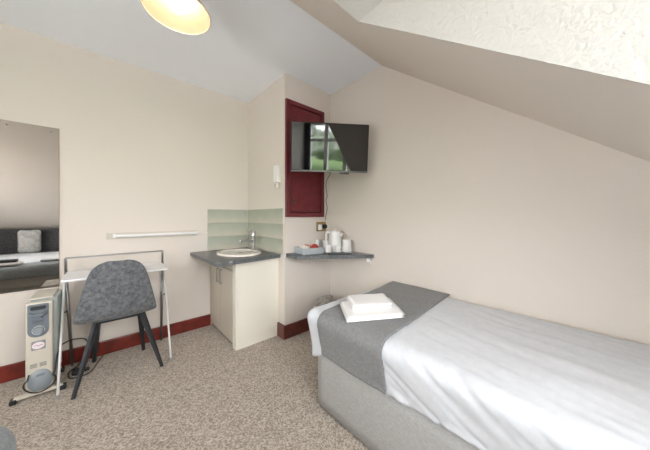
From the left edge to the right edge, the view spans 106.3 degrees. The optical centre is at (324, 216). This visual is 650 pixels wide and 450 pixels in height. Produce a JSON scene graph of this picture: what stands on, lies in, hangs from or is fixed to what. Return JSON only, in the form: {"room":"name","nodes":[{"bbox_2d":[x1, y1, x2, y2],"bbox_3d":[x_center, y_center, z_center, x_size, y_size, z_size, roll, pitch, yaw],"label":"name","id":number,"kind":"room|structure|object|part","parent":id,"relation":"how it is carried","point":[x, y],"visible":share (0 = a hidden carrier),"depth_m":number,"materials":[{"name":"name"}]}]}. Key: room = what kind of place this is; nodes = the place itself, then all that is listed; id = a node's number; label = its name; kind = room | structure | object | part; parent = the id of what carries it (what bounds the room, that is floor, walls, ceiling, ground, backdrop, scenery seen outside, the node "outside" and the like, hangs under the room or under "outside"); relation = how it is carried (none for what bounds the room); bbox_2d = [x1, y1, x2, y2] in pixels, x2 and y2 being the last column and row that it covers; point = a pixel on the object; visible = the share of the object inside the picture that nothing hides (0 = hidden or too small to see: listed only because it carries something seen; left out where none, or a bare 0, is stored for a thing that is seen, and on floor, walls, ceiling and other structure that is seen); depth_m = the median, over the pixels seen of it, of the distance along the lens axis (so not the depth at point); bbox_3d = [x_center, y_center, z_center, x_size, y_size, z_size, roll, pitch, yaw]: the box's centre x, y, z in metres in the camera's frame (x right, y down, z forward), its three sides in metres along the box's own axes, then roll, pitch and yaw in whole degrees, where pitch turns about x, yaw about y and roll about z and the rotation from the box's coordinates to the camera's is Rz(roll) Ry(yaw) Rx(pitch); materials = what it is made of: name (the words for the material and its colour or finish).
{"room":"hotel room","nodes":[
{"label":"hotel room","id":0,"kind":"room"},
{"bbox_2d":[0,22,247,365],"bbox_3d":[-1.971,-0.160,2.343,4.040,2.820,0.120,0,0,-42],"label":"wall","id":1,"kind":"structure","parent":0,"point":[141,150],"depth_m":2.32,"materials":[{"name":"beige paint"}]},
{"bbox_2d":[0,119,58,293],"bbox_3d":[-2.573,-0.079,1.711,0.960,1.313,0.015,0,0,-42],"label":"wall mirror","id":2,"kind":"object","parent":1,"relation":"attached to","point":[29,153],"visible":1,"depth_m":1.92,"materials":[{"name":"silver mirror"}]},
{"bbox_2d":[0,314,210,383],"bbox_3d":[-2.333,1.188,1.923,2.700,0.125,0.020,0,0,-42],"label":"baseboard","id":3,"kind":"structure","parent":1,"relation":"attached to","point":[13,371],"depth_m":2.26,"materials":[{"name":"brown wood"}]},
{"bbox_2d":[107,230,196,238],"bbox_3d":[-1.702,0.175,2.465,0.757,0.060,0.058,0,0,-42],"label":"towel rail","id":4,"kind":"object","parent":1,"relation":"attached to","point":[119,235],"visible":1,"depth_m":2.43,"materials":[{"name":"white metal"}]},
{"bbox_2d":[0,324,369,449],"bbox_3d":[-0.561,1.300,0.773,4.040,0.100,4.340,0,0,-42],"label":"floor","id":5,"kind":"structure","parent":0,"point":[263,395],"depth_m":1.64,"materials":[{"name":"carpet"}]},
{"bbox_2d":[9,288,66,406],"bbox_3d":[-2.092,0.912,1.809,0.260,0.676,0.363,0,0,-42],"label":"radiator","id":6,"kind":"object","parent":5,"relation":"on","point":[43,313],"visible":0.95,"depth_m":1.71,"materials":[{"name":"beige metal"}]},
{"bbox_2d":[32,320,42,323],"bbox_3d":[-1.993,0.729,1.690,0.048,0.018,0.010,0,0,-42],"label":"rocker switch","id":7,"kind":"object","parent":6,"relation":"attached to","point":[33,321],"depth_m":1.69,"materials":[{"name":"grey plastic"}]},
{"bbox_3d":[-1.997,0.721,1.697,0.098,0.228,0.006,0,0,-42],"label":"control panel","id":8,"kind":"part","parent":6,"relation":"part of","materials":[{"name":"grey plastic"}]},
{"bbox_3d":[-1.997,0.894,1.698,0.067,0.062,0.004,0,0,-42],"label":"sticker plate","id":9,"kind":"part","parent":6,"relation":"part of","materials":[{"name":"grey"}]},
{"bbox_3d":[-1.989,0.788,1.690,0.048,0.048,0.016,0,0,-42],"label":"thermostat knob","id":10,"kind":"part","parent":6,"relation":"part of","materials":[{"name":"grey"}]},
{"bbox_3d":[-2.011,0.912,1.719,0.128,0.635,0.045,0,0,-42],"label":"panel","id":11,"kind":"part","parent":6,"relation":"part of","materials":[{"name":"beige metal"}]},
{"bbox_3d":[-1.971,1.089,1.720,0.088,0.255,0.196,0,0,18],"label":"power cord","id":12,"kind":"part","parent":6,"relation":"part of","materials":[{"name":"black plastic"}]},
{"bbox_2d":[72,366,89,375],"bbox_3d":[-1.963,1.232,1.960,0.100,0.035,0.060,0,0,-42],"label":"plug","id":13,"kind":"object","parent":5,"relation":"on","point":[74,371],"visible":0.57,"depth_m":1.93,"materials":[{"name":"black plastic"}]},
{"bbox_2d":[62,338,103,378],"bbox_3d":[-1.983,1.103,1.998,0.167,0.289,0.299,0,0,-24],"label":"extension cord","id":14,"kind":"object","parent":5,"relation":"on","point":[75,338],"visible":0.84,"depth_m":1.97,"materials":[{"name":"black plastic"}]},
{"bbox_2d":[55,250,172,398],"bbox_3d":[-1.750,0.791,2.082,0.702,0.920,0.494,0,0,-42],"label":"desk","id":15,"kind":"object","parent":5,"relation":"on","point":[71,276],"visible":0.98,"depth_m":2.03,"materials":[{"name":"white metal"}]},
{"bbox_3d":[-1.976,0.855,1.827,0.015,0.787,0.404,0,0,-42],"label":"leg","id":16,"kind":"part","parent":15,"relation":"part of","materials":[{"name":"white metal"}]},
{"bbox_3d":[-2.129,0.850,2.026,0.021,0.802,0.081,0,0,-8],"label":"leg","id":17,"kind":"part","parent":15,"relation":"part of","materials":[{"name":"silver metal"}]},
{"bbox_3d":[-1.877,0.390,2.219,0.683,0.119,0.017,0,0,-42],"label":"rail","id":18,"kind":"part","parent":15,"relation":"part of","materials":[{"name":"silver metal"}]},
{"bbox_3d":[-1.647,0.850,2.459,0.071,0.801,0.021,0,0,45],"label":"leg","id":19,"kind":"part","parent":15,"relation":"part of","materials":[{"name":"silver metal"}]},
{"bbox_3d":[-1.476,0.855,2.276,0.015,0.787,0.404,0,0,-42],"label":"leg","id":20,"kind":"part","parent":15,"relation":"part of","materials":[{"name":"white metal"}]},
{"bbox_2d":[71,259,163,399],"bbox_3d":[-1.683,0.785,2.008,0.542,0.931,0.572,0,0,-42],"label":"desk chair","id":21,"kind":"object","parent":5,"relation":"on","point":[120,289],"visible":1,"depth_m":1.81,"materials":[{"name":"grey fabric"}]},
{"bbox_3d":[-1.742,1.023,1.778,0.048,0.454,0.227,0,0,-8],"label":"leg","id":22,"kind":"part","parent":21,"relation":"part of","materials":[{"name":"grey metal"}]},
{"bbox_3d":[-1.904,1.023,2.024,0.254,0.454,0.048,0,0,41],"label":"leg","id":23,"kind":"part","parent":21,"relation":"part of","materials":[{"name":"grey metal"}]},
{"bbox_3d":[-1.696,0.808,1.992,0.260,0.020,0.170,0,0,-42],"label":"seat frame","id":24,"kind":"part","parent":21,"relation":"part of","materials":[{"name":"grey"}]},
{"bbox_3d":[-1.666,1.023,2.209,0.045,0.454,0.219,0,0,-31],"label":"leg","id":25,"kind":"part","parent":21,"relation":"part of","materials":[{"name":"grey metal"}]},
{"bbox_3d":[-1.462,1.023,2.054,0.213,0.454,0.047,0,0,3],"label":"leg","id":26,"kind":"part","parent":21,"relation":"part of","materials":[{"name":"grey metal"}]},
{"bbox_2d":[210,258,278,350],"bbox_3d":[-0.922,0.838,2.697,0.486,0.824,0.745,0,0,-42],"label":"base cabinet","id":27,"kind":"object","parent":5,"relation":"on","point":[244,297],"visible":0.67,"depth_m":2.44,"materials":[{"name":"white laminate"}]},
{"bbox_3d":[-1.214,0.867,2.712,0.019,0.686,0.322,0,0,-42],"label":"door","id":28,"kind":"part","parent":27,"relation":"part of","materials":[{"name":"beige laminate"}]},
{"bbox_3d":[-0.992,0.867,2.465,0.019,0.686,0.323,0,0,-42],"label":"door","id":29,"kind":"part","parent":27,"relation":"part of","materials":[{"name":"beige laminate"}]},
{"bbox_3d":[-1.101,0.470,2.590,0.017,0.089,0.665,0,0,-42],"label":"rail","id":30,"kind":"part","parent":27,"relation":"part of","materials":[{"name":"beige laminate"}]},
{"bbox_2d":[190,247,280,266],"bbox_3d":[-0.956,0.406,2.596,0.668,0.037,0.860,0,0,-42],"label":"countertop","id":31,"kind":"structure","parent":27,"relation":"on","point":[211,257],"depth_m":2.35,"materials":[{"name":"grey stone"}]},
{"bbox_2d":[217,249,260,256],"bbox_3d":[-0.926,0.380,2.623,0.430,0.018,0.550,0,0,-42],"label":"basin","id":32,"kind":"object","parent":31,"relation":"in","point":[228,252],"visible":0.98,"depth_m":2.59,"materials":[{"name":"white ceramic"}]},
{"bbox_2d":[239,229,255,249],"bbox_3d":[-0.859,0.251,2.704,0.195,0.242,0.062,0,0,-42],"label":"mixer tap","id":33,"kind":"object","parent":31,"relation":"on","point":[253,233],"visible":1,"depth_m":2.73,"materials":[{"name":"silver metal"}]},
{"bbox_3d":[-0.869,0.259,2.695,0.168,0.052,0.036,0,0,-42],"label":"spout","id":34,"kind":"part","parent":33,"relation":"part of","materials":[{"name":"silver metal"}]},
{"bbox_3d":[-0.852,0.838,2.310,0.021,0.824,0.075,0,0,-42],"label":"corner post","id":35,"kind":"part","parent":27,"relation":"part of","materials":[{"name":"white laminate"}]},
{"bbox_3d":[-0.663,0.838,2.444,0.438,0.824,0.022,0,0,-42],"label":"panel","id":36,"kind":"part","parent":27,"relation":"part of","materials":[{"name":"white laminate"}]},
{"bbox_2d":[313,295,336,307],"bbox_3d":[0.017,1.038,2.594,0.373,0.425,0.291,0,0,-42],"label":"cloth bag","id":37,"kind":"object","parent":5,"relation":"on","point":[326,299],"visible":0.23,"depth_m":2.54,"materials":[{"name":"beige fabric"}]},
{"bbox_2d":[318,356,478,449],"bbox_3d":[0.946,0.953,1.206,0.930,0.595,1.970,0,0,-42],"label":"bed","id":38,"kind":"object","parent":5,"relation":"on","point":[375,418],"visible":0.1,"depth_m":1.27,"materials":[{"name":"grey fabric"}]},
{"bbox_2d":[307,286,649,449],"bbox_3d":[0.914,0.763,1.215,1.009,0.319,2.074,0,0,-42],"label":"duvet","id":39,"kind":"object","parent":38,"relation":"on","point":[495,379],"visible":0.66,"depth_m":0.98,"materials":[{"name":"white fabric"}]},
{"bbox_2d":[317,281,449,393],"bbox_3d":[0.452,0.737,1.722,0.506,0.284,1.054,0,0,44],"label":"throw","id":40,"kind":"object","parent":39,"relation":"on","point":[355,347],"visible":0.76,"depth_m":1.40,"materials":[{"name":"grey fabric"}]},
{"bbox_2d":[340,298,405,322],"bbox_3d":[0.290,0.581,1.548,0.401,0.032,0.304,0,0,-11],"label":"bath towel","id":41,"kind":"object","parent":40,"relation":"on","point":[350,315],"visible":0.6,"depth_m":1.43,"materials":[{"name":"white fabric"}]},
{"bbox_2d":[347,293,393,309],"bbox_3d":[0.292,0.548,1.590,0.287,0.035,0.219,0,0,-9],"label":"hand towel","id":42,"kind":"object","parent":41,"relation":"on","point":[360,301],"visible":1,"depth_m":1.53,"materials":[{"name":"white fabric"}]},
{"bbox_3d":[-0.826,0.730,-0.453,1.405,1.040,1.990,0,0,-42],"label":"double bed","id":43,"kind":"object","parent":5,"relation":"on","visible":0},
{"bbox_3d":[-0.874,0.685,-0.407,1.430,0.130,1.935,0,0,-42],"label":"duvet","id":44,"kind":"object","parent":43,"relation":"on","visible":0},
{"bbox_2d":[0,426,16,449],"bbox_3d":[-1.372,0.682,0.146,1.445,0.156,0.463,0,0,-42],"label":"throw","id":45,"kind":"object","parent":44,"relation":"on","point":[7,438],"visible":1,"depth_m":0.72,"materials":[{"name":"grey fabric"}]},
{"bbox_2d":[0,0,381,102],"bbox_3d":[-1.433,-1.520,1.744,4.040,0.100,1.730,0,0,-42],"label":"ceiling","id":46,"kind":"structure","parent":0,"point":[248,45],"depth_m":2.05,"materials":[{"name":"white paint"}]},
{"bbox_2d":[140,0,210,34],"bbox_3d":[-0.864,-1.333,1.426,0.358,0.273,0.358,0,0,-42],"label":"pendant lamp","id":47,"kind":"object","parent":46,"relation":"hanging from","point":[188,17],"visible":1,"depth_m":1.51,"materials":[{"name":"white glass"}]},
{"bbox_3d":[-0.864,-1.248,1.426,0.092,0.092,0.092,0,0,-42],"label":"bulb","id":48,"kind":"part","parent":47,"relation":"part of","materials":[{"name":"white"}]},
{"bbox_2d":[248,74,329,325],"bbox_3d":[-0.466,-0.110,3.033,0.638,2.720,0.866,0,0,-42],"label":"wall","id":49,"kind":"structure","parent":0,"point":[301,282],"depth_m":2.70,"materials":[{"name":"beige paint"}]},
{"bbox_2d":[208,208,282,254],"bbox_3d":[-0.894,0.149,2.666,0.490,0.478,0.840,0,0,-42],"label":"tile backsplash","id":50,"kind":"structure","parent":49,"relation":"attached to","point":[221,224],"depth_m":2.89,"materials":[{"name":"green tile"}]},
{"bbox_3d":[-1.175,0.149,2.970,0.478,0.478,0.010,0,0,-42],"label":"tile panel","id":51,"kind":"part","parent":50,"relation":"part of","materials":[{"name":"green tile"}]},
{"bbox_3d":[-0.711,0.149,2.822,0.009,0.478,0.828,0,0,-42],"label":"tile panel","id":52,"kind":"part","parent":50,"relation":"part of","materials":[{"name":"green tile"}]},
{"bbox_2d":[274,165,280,187],"bbox_3d":[-0.506,-0.422,2.564,0.049,0.235,0.080,0,0,-42],"label":"wall box","id":53,"kind":"object","parent":49,"relation":"attached to","point":[277,169],"visible":1,"depth_m":2.54,"materials":[{"name":"white plastic"}]},
{"bbox_2d":[277,318,309,339],"bbox_3d":[-0.223,1.180,2.733,0.638,0.140,0.136,0,0,-42],"label":"baseboard","id":54,"kind":"structure","parent":49,"relation":"attached to","point":[290,330],"depth_m":2.55,"materials":[{"name":"brown wood"}]},
{"bbox_2d":[285,98,323,216],"bbox_3d":[-0.206,-0.607,2.658,0.518,1.213,0.039,0,0,-42],"label":"upper cabinet","id":55,"kind":"object","parent":49,"relation":"attached to","point":[304,191],"visible":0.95,"depth_m":2.60,"materials":[{"name":"red paint"}]},
{"bbox_3d":[-0.209,-0.607,2.661,0.406,1.101,0.015,0,0,-42],"label":"door","id":56,"kind":"part","parent":55,"relation":"part of","materials":[{"name":"red paint"}]},
{"bbox_2d":[316,222,326,230],"bbox_3d":[-0.031,0.110,2.810,0.140,0.110,0.046,0,0,-42],"label":"wall socket","id":57,"kind":"object","parent":49,"relation":"attached to","point":[320,226],"visible":1,"depth_m":2.80,"materials":[{"name":"gold metal"}]},
{"bbox_2d":[286,251,373,263],"bbox_3d":[0.043,0.422,2.475,0.628,0.095,0.644,0,0,-42],"label":"corner shelf","id":58,"kind":"object","parent":49,"relation":"attached to","point":[355,255],"visible":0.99,"depth_m":2.41,"materials":[{"name":"grey stone"}]},
{"bbox_2d":[295,246,322,254],"bbox_3d":[-0.166,0.343,2.530,0.230,0.064,0.200,0,0,-34],"label":"box","id":59,"kind":"object","parent":58,"relation":"on","point":[309,251],"visible":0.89,"depth_m":2.45,"materials":[{"name":"grey plastic"}]},
{"bbox_2d":[323,240,327,249],"bbox_3d":[0.005,0.315,2.673,0.062,0.120,0.062,0,0,-42],"label":"drinking glass","id":60,"kind":"object","parent":58,"relation":"on","point":[325,242],"visible":0.44,"depth_m":2.65,"materials":[{"name":"white"}]},
{"bbox_2d":[323,245,331,252],"bbox_3d":[0.025,0.336,2.557,0.101,0.078,0.072,0,0,-42],"label":"mug","id":61,"kind":"object","parent":58,"relation":"on","point":[328,248],"visible":0.81,"depth_m":2.54,"materials":[{"name":"white ceramic"}]},
{"bbox_2d":[325,229,342,251],"bbox_3d":[0.100,0.254,2.679,0.172,0.243,0.169,0,0,-10],"label":"kettle","id":62,"kind":"object","parent":58,"relation":"on","point":[335,238],"visible":0.66,"depth_m":2.62,"materials":[{"name":"white plastic"}]},
{"bbox_2d":[327,252,351,254],"bbox_3d":[0.142,0.369,2.460,0.240,0.012,0.100,0,0,-8],"label":"serving tray","id":63,"kind":"object","parent":58,"relation":"on","point":[328,253],"visible":1,"depth_m":2.42,"materials":[{"name":"grey"}]},
{"bbox_2d":[335,245,343,251],"bbox_3d":[0.148,0.336,2.551,0.068,0.078,0.100,0,0,-42],"label":"mug","id":64,"kind":"object","parent":58,"relation":"on","point":[337,247],"visible":0.84,"depth_m":2.54,"materials":[{"name":"white ceramic"}]},
{"bbox_2d":[342,239,350,252],"bbox_3d":[0.232,0.307,2.588,0.096,0.136,0.096,0,0,-42],"label":"storage jar","id":65,"kind":"object","parent":58,"relation":"on","point":[346,243],"visible":0.84,"depth_m":2.55,"materials":[{"name":"white ceramic"}]},
{"bbox_2d":[333,0,382,20],"bbox_3d":[0.331,-1.207,0.063,1.497,0.266,2.092,0,0,-42],"label":"ceiling","id":66,"kind":"structure","parent":0,"point":[358,9],"depth_m":1.25,"materials":[{"name":"grey paint"}]},
{"bbox_2d":[290,0,649,161],"bbox_3d":[-0.033,-0.580,0.186,4.040,1.979,2.460,0,0,-42],"label":"ceiling","id":67,"kind":"structure","parent":0,"point":[614,113],"depth_m":1.14,"materials":[{"name":"beige paint"}]},
{"bbox_2d":[330,66,649,345],"bbox_3d":[0.887,-0.160,2.095,0.120,2.820,4.070,0,0,-42],"label":"wall","id":68,"kind":"structure","parent":0,"point":[470,200],"depth_m":1.70,"materials":[{"name":"beige paint"}]},
{"bbox_3d":[0.129,-0.600,2.582,0.357,0.220,0.222,0,0,-42],"label":"tv bracket","id":69,"kind":"object","parent":68,"relation":"attached to","visible":0},
{"bbox_2d":[291,121,368,173],"bbox_3d":[0.046,-0.647,2.322,0.735,0.463,0.128,0,0,-7],"label":"television","id":70,"kind":"object","parent":69,"relation":"attached to","point":[341,148],"visible":1,"depth_m":2.29,"materials":[{"name":"black"}]},
{"bbox_3d":[0.046,-0.434,2.320,0.731,0.012,0.006,0,8,-7],"label":"trim","id":71,"kind":"part","parent":70,"relation":"part of","materials":[{"name":"silver metal"}]},
{"bbox_2d":[359,0,649,84],"bbox_3d":[0.899,-0.070,0.608,0.084,2.640,2.142,0,0,-42],"label":"ceiling","id":72,"kind":"structure","parent":0,"point":[611,38],"depth_m":0.77,"materials":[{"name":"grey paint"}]}
]}

